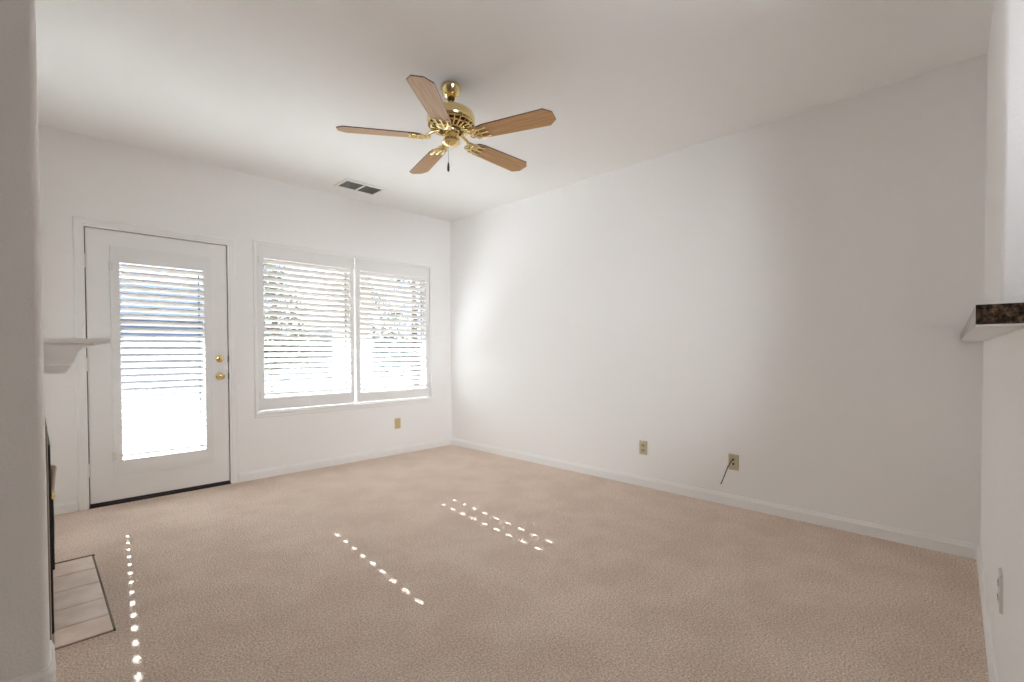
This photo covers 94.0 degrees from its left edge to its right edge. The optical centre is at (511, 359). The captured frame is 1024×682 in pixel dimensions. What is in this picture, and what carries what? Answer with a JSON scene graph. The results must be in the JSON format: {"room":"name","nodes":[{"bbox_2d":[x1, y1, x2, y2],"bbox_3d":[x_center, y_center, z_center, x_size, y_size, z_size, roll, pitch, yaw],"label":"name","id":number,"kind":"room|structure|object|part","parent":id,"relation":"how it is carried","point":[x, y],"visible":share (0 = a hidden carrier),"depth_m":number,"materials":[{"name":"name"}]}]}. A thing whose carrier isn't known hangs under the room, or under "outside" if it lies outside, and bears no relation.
{"room":"empty living room","nodes":[
{"label":"empty living room","id":0,"kind":"room"},
{"bbox_2d":[0,0,49,681],"bbox_3d":[-3.066,-0.237,1.809,2.410,2.721,1.806,1,2,45],"label":"wall","id":1,"kind":"structure","parent":0,"point":[24,581],"depth_m":1.56,"materials":[{"name":"white paint"}]},
{"bbox_2d":[5,640,56,681],"bbox_3d":[-2.269,1.095,1.057,0.219,0.080,1.820,1,2,45],"label":"baseboard","id":2,"kind":"structure","parent":1,"relation":"attached to","point":[47,674],"depth_m":1.61,"materials":[{"name":"white paint"}]},
{"bbox_2d":[45,418,53,639],"bbox_3d":[-2.116,0.675,2.174,1.128,0.867,0.020,1,2,45],"label":"fireplace","id":3,"kind":"object","parent":1,"relation":"attached to","point":[47,443],"visible":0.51,"depth_m":1.92,"materials":[{"name":"tile"}]},
{"bbox_2d":[43,338,109,373],"bbox_3d":[-2.124,-0.024,2.284,1.420,0.129,0.188,1,2,45],"label":"mantel shelf","id":4,"kind":"object","parent":1,"relation":"attached to","point":[58,353],"visible":0.86,"depth_m":1.76,"materials":[{"name":"white paint"}]},
{"bbox_3d":[-2.163,0.028,2.245,1.396,0.028,0.076,1,2,45],"label":"bed moulding","id":5,"kind":"part","parent":4,"relation":"part of","materials":[{"name":"white paint"}]},
{"bbox_3d":[-2.140,-0.028,2.267,1.396,0.082,0.142,1,2,45],"label":"crown moulding","id":6,"kind":"part","parent":4,"relation":"part of","materials":[{"name":"white paint"}]},
{"bbox_3d":[-2.124,-0.079,2.283,1.420,0.018,0.188,1,2,45],"label":"shelf","id":7,"kind":"part","parent":4,"relation":"part of","materials":[{"name":"white paint"}]},
{"bbox_2d":[109,245,213,476],"bbox_3d":[-2.771,0.007,3.803,0.070,1.731,0.661,1,2,44],"label":"louvered shutter","id":8,"kind":"object","parent":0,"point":[117,254],"visible":1,"depth_m":3.78,"materials":[{"name":"white paint"}]},
{"bbox_3d":[-2.621,0.003,4.008,0.004,1.467,0.012,1,2,45],"label":"tilt rod","id":9,"kind":"part","parent":8,"relation":"part of","materials":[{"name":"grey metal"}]},
{"bbox_2d":[38,124,451,510],"bbox_3d":[-2.158,-0.243,4.535,0.150,2.821,4.150,1,2,45],"label":"wall","id":10,"kind":"structure","parent":0,"point":[80,175],"depth_m":4.22,"materials":[{"name":"white paint"}]},
{"bbox_2d":[72,216,238,510],"bbox_3d":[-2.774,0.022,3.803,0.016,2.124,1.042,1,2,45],"label":"trim","id":11,"kind":"structure","parent":10,"relation":"attached to","point":[78,223],"depth_m":3.48,"materials":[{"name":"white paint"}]},
{"bbox_2d":[84,227,229,505],"bbox_3d":[-2.776,0.047,3.802,0.114,2.042,0.927,1,2,45],"label":"door","id":12,"kind":"structure","parent":10,"relation":"in","point":[105,488],"depth_m":3.64,"materials":[{"name":"white paint"}]},
{"bbox_3d":[-2.481,0.140,4.067,0.068,0.066,0.066,1,2,45],"label":"knob","id":13,"kind":"part","parent":12,"relation":"part of","materials":[{"name":"gold metal"}]},
{"bbox_2d":[89,482,230,508],"bbox_3d":[-2.824,1.075,3.877,0.161,0.015,0.928,1,2,45],"label":"trim","id":14,"kind":"structure","parent":10,"relation":"attached to","point":[226,483],"depth_m":3.78,"materials":[{"name":"brown metal"}]},
{"bbox_2d":[54,438,451,514],"bbox_3d":[-2.004,1.026,4.592,0.014,0.080,3.594,1,2,45],"label":"baseboard","id":15,"kind":"structure","parent":10,"relation":"attached to","point":[69,506],"depth_m":4.70,"materials":[{"name":"white paint"}]},
{"bbox_2d":[257,244,354,410],"bbox_3d":[-1.976,-0.297,4.633,0.069,1.500,0.926,1,2,44],"label":"louvered shutter","id":16,"kind":"object","parent":10,"relation":"attached to","point":[264,253],"visible":1,"depth_m":4.60,"materials":[{"name":"white paint"}]},
{"bbox_3d":[-1.722,-0.302,4.942,0.004,1.247,0.012,1,2,45],"label":"tilt rod","id":17,"kind":"part","parent":16,"relation":"part of","materials":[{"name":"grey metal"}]},
{"bbox_2d":[252,239,432,414],"bbox_3d":[-1.623,-0.304,4.954,0.016,1.572,1.939,1,2,45],"label":"trim","id":18,"kind":"structure","parent":10,"relation":"attached to","point":[254,242],"depth_m":4.52,"materials":[{"name":"white paint"}]},
{"bbox_2d":[255,398,432,418],"bbox_3d":[-1.620,0.485,4.962,0.026,0.054,1.929,1,2,45],"label":"trim","id":19,"kind":"structure","parent":10,"relation":"attached to","point":[422,400],"depth_m":4.82,"materials":[{"name":"white paint"}]},
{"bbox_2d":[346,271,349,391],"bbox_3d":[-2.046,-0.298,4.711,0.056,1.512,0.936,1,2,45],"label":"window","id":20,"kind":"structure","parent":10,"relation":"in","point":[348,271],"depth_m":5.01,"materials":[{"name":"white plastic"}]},
{"bbox_2d":[353,259,424,401],"bbox_3d":[-1.383,-0.314,5.376,0.056,1.512,0.940,1,2,45],"label":"window","id":21,"kind":"structure","parent":10,"relation":"in","point":[353,259],"depth_m":5.67,"materials":[{"name":"white plastic"}]},
{"bbox_2d":[354,258,430,402],"bbox_3d":[-1.309,-0.313,5.311,0.069,1.500,0.928,1,2,45],"label":"louvered shutter","id":22,"kind":"object","parent":21,"relation":"attached to","point":[360,265],"visible":1,"depth_m":5.26,"materials":[{"name":"white paint"}]},
{"bbox_3d":[-1.065,-0.310,5.601,0.004,1.255,0.012,1,2,45],"label":"tilt rod","id":23,"kind":"part","parent":22,"relation":"part of","materials":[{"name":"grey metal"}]},
{"bbox_2d":[395,418,400,428],"bbox_3d":[-1.274,0.708,5.324,0.010,0.116,0.072,1,2,45],"label":"electrical outlet","id":24,"kind":"object","parent":10,"relation":"attached to","point":[397,420],"visible":1,"depth_m":5.32,"materials":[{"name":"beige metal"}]},
{"bbox_2d":[35,0,993,221],"bbox_3d":[-0.460,-1.666,1.718,6.500,0.120,5.700,1,2,45],"label":"ceiling","id":25,"kind":"structure","parent":0,"point":[261,88],"depth_m":2.70,"materials":[{"name":"white paint"}]},
{"bbox_2d":[334,178,386,195],"bbox_3d":[-1.454,-1.653,4.578,0.276,0.008,0.410,1,2,45],"label":"ceiling vent","id":26,"kind":"object","parent":25,"relation":"in","point":[348,184],"visible":1,"depth_m":4.57,"materials":[{"name":"grey metal"}]},
{"bbox_2d":[339,181,363,189],"bbox_3d":[-1.520,-1.652,4.513,0.190,0.007,0.170,1,2,45],"label":"grille","id":27,"kind":"object","parent":26,"relation":"attached to","point":[350,185],"depth_m":4.52,"materials":[{"name":"grey metal"}]},
{"bbox_2d":[358,186,379,193],"bbox_3d":[-1.388,-1.655,4.644,0.190,0.007,0.170,1,2,45],"label":"grille","id":28,"kind":"object","parent":26,"relation":"attached to","point":[362,189],"depth_m":4.65,"materials":[{"name":"grey metal"}]},
{"bbox_2d":[336,75,555,173],"bbox_3d":[-0.334,-1.369,2.883,1.251,0.518,1.205,1,2,45],"label":"ceiling fan","id":29,"kind":"object","parent":25,"relation":"hanging from","point":[451,120],"visible":1,"depth_m":2.76,"materials":[{"name":"brown wood"}]},
{"bbox_3d":[-0.762,-1.320,2.767,0.480,0.032,0.136,0,1,-11],"label":"blade","id":30,"kind":"part","parent":29,"relation":"part of","materials":[{"name":"brown wood"}]},
{"bbox_3d":[-0.562,-1.329,3.202,0.136,0.032,0.480,-1,1,-29],"label":"blade","id":31,"kind":"part","parent":29,"relation":"part of","materials":[{"name":"brown wood"}]},
{"bbox_3d":[-0.409,-1.315,2.441,0.136,0.032,0.480,0,1,7],"label":"blade","id":32,"kind":"part","parent":29,"relation":"part of","materials":[{"name":"brown wood"}]},
{"bbox_3d":[-0.086,-1.330,3.147,0.136,0.032,0.480,1,1,43],"label":"blade","id":33,"kind":"part","parent":29,"relation":"part of","materials":[{"name":"brown wood"}]},
{"bbox_3d":[0.009,-1.321,2.676,0.480,0.032,0.136,0,1,25],"label":"blade","id":34,"kind":"part","parent":29,"relation":"part of","materials":[{"name":"brown wood"}]},
{"bbox_2d":[52,445,988,681],"bbox_3d":[-0.449,1.164,1.772,6.200,0.100,5.400,1,2,45],"label":"floor","id":35,"kind":"structure","parent":0,"point":[448,563],"depth_m":2.33,"materials":[{"name":"carpet"}]},
{"bbox_2d":[53,554,115,649],"bbox_3d":[-2.058,1.106,2.264,1.026,0.010,0.188,1,2,45],"label":"tile hearth","id":36,"kind":"object","parent":35,"relation":"on","point":[82,612],"visible":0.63,"depth_m":2.16,"materials":[{"name":"brown tile"}]},
{"bbox_2d":[51,465,56,569],"bbox_3d":[-2.403,0.827,2.499,0.092,0.545,0.036,1,2,45],"label":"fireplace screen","id":37,"kind":"object","parent":36,"relation":"on","point":[53,467],"visible":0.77,"depth_m":2.49,"materials":[{"name":"metal"}]},
{"bbox_3d":[-2.405,0.910,2.497,0.017,0.378,0.017,1,2,45],"label":"handle","id":38,"kind":"part","parent":37,"relation":"part of","materials":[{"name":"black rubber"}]},
{"bbox_2d":[450,54,987,544],"bbox_3d":[1.503,-0.241,3.712,6.200,2.821,0.150,1,2,45],"label":"wall","id":39,"kind":"structure","parent":0,"point":[794,296],"depth_m":3.32,"materials":[{"name":"white paint"}]},
{"bbox_2d":[639,440,646,454],"bbox_3d":[1.105,0.739,4.019,0.072,0.116,0.010,1,2,45],"label":"electrical outlet","id":40,"kind":"object","parent":39,"relation":"attached to","point":[642,444],"visible":1,"depth_m":4.01,"materials":[{"name":"beige plastic"}]},
{"bbox_2d":[452,438,978,559],"bbox_3d":[0.898,1.022,4.229,4.641,0.080,0.014,1,2,45],"label":"baseboard","id":41,"kind":"structure","parent":39,"relation":"attached to","point":[945,545],"depth_m":3.36,"materials":[{"name":"white paint"}]},
{"bbox_2d":[729,454,738,470],"bbox_3d":[1.622,0.750,3.499,0.072,0.116,0.016,1,2,45],"label":"cable jack","id":42,"kind":"object","parent":39,"relation":"attached to","point":[734,465],"visible":1,"depth_m":3.49,"materials":[{"name":"beige plastic"}]},
{"bbox_2d":[720,459,732,483],"bbox_3d":[1.578,0.825,3.510,0.088,0.196,0.020,1,1,34],"label":"coaxial cable","id":43,"kind":"object","parent":42,"relation":"attached to","point":[732,459],"visible":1,"depth_m":3.51,"materials":[{"name":"black rubber"}]},
{"bbox_2d":[980,0,1023,681],"bbox_3d":[1.823,-0.253,1.679,0.160,2.721,2.287,1,1,43],"label":"wall","id":44,"kind":"structure","parent":0,"point":[1002,470],"depth_m":1.62,"materials":[{"name":"white paint"}]},
{"bbox_2d":[977,545,997,681],"bbox_3d":[1.766,1.066,1.766,0.014,0.080,2.282,1,1,43],"label":"baseboard","id":45,"kind":"structure","parent":44,"relation":"attached to","point":[992,673],"depth_m":1.89,"materials":[{"name":"white paint"}]},
{"bbox_2d":[960,302,1023,340],"bbox_3d":[1.843,-0.100,1.597,0.570,0.040,2.369,1,2,45],"label":"countertop","id":46,"kind":"structure","parent":44,"relation":"attached to","point":[986,321],"depth_m":0.89,"materials":[{"name":"stone"}]},
{"bbox_3d":[1.859,-0.081,1.583,0.520,0.004,2.387,1,1,43],"label":"underside panel","id":47,"kind":"part","parent":46,"relation":"part of","materials":[{"name":"white paint"}]},
{"bbox_2d":[997,567,1002,613],"bbox_3d":[1.470,0.693,1.438,0.010,0.116,0.072,1,1,43],"label":"electrical outlet","id":48,"kind":"object","parent":44,"relation":"attached to","point":[1000,573],"visible":1,"depth_m":1.41,"materials":[{"name":"white plastic"}]},
{"bbox_2d":[992,328,1023,349],"bbox_3d":[1.392,-0.051,1.343,0.010,0.044,1.191,1,1,43],"label":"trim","id":49,"kind":"structure","parent":44,"relation":"attached to","point":[1014,340],"depth_m":1.20,"materials":[{"name":"white paint"}]},
{"label":"outside","id":50,"kind":"structure","parent":0,"visible":0},
{"bbox_2d":[122,361,420,431],"bbox_3d":[-23.559,0.799,28.590,55.600,0.100,80.000,1,2,45],"label":"ground","id":51,"kind":"structure","parent":50,"point":[378,381],"depth_m":11.24,"materials":[{"name":"white"}]},
{"bbox_2d":[119,278,264,381],"bbox_3d":[-17.682,-1.373,20.711,8.200,4.500,10.400,1,2,45],"label":"neighbor house","id":52,"kind":"structure","parent":51,"relation":"on","point":[125,319],"depth_m":19.60,"materials":[{"name":"blue"}]},
{"bbox_2d":[121,334,420,390],"bbox_3d":[-9.738,0.077,15.232,0.060,1.690,22.600,1,2,45],"label":"fence","id":53,"kind":"object","parent":51,"relation":"on","point":[122,340],"visible":0.12,"depth_m":14.85,"materials":[{"name":"white"}]},
{"bbox_2d":[263,264,318,391],"bbox_3d":[-7.057,-1.466,14.260,2.940,4.856,2.848,1,2,45],"label":"tree","id":54,"kind":"object","parent":51,"relation":"on","point":[270,351],"visible":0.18,"depth_m":14.21,"materials":[{"name":"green plant"}]},
{"bbox_2d":[371,278,420,388],"bbox_3d":[-3.090,-1.949,15.184,3.935,5.757,3.678,0,1,33],"label":"tree","id":55,"kind":"object","parent":51,"relation":"on","point":[384,278],"visible":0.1,"depth_m":15.01,"materials":[{"name":"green plant"}]},
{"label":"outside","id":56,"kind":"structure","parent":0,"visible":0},
{"bbox_2d":[264,327,389,340],"bbox_3d":[-50.360,-3.368,55.185,20.000,7.696,140.000,1,2,45],"label":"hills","id":57,"kind":"structure","parent":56,"point":[264,327],"depth_m":71.85,"materials":[{"name":"white"}]},
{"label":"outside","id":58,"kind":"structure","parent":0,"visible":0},
{"bbox_2d":[122,425,204,458],"bbox_3d":[-2.357,1.102,7.481,4.240,0.100,18.000,1,2,45],"label":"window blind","id":59,"kind":"object","parent":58,"point":[196,430],"depth_m":6.27,"materials":[{"name":"white plastic"}]},
{"bbox_2d":[332,271,371,396],"bbox_3d":[-2.752,-0.241,8.226,0.560,2.560,0.560,1,2,45],"label":"patio column","id":60,"kind":"structure","parent":59,"relation":"on","point":[334,377],"depth_m":8.11,"materials":[{"name":"beige paint"}]},
{"bbox_2d":[269,259,419,278],"bbox_3d":[-3.508,-1.560,5.462,3.000,0.180,11.600,1,2,45],"label":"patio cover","id":61,"kind":"object","parent":60,"relation":"on","point":[269,259],"visible":0.01,"depth_m":7.95,"materials":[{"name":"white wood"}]}
]}

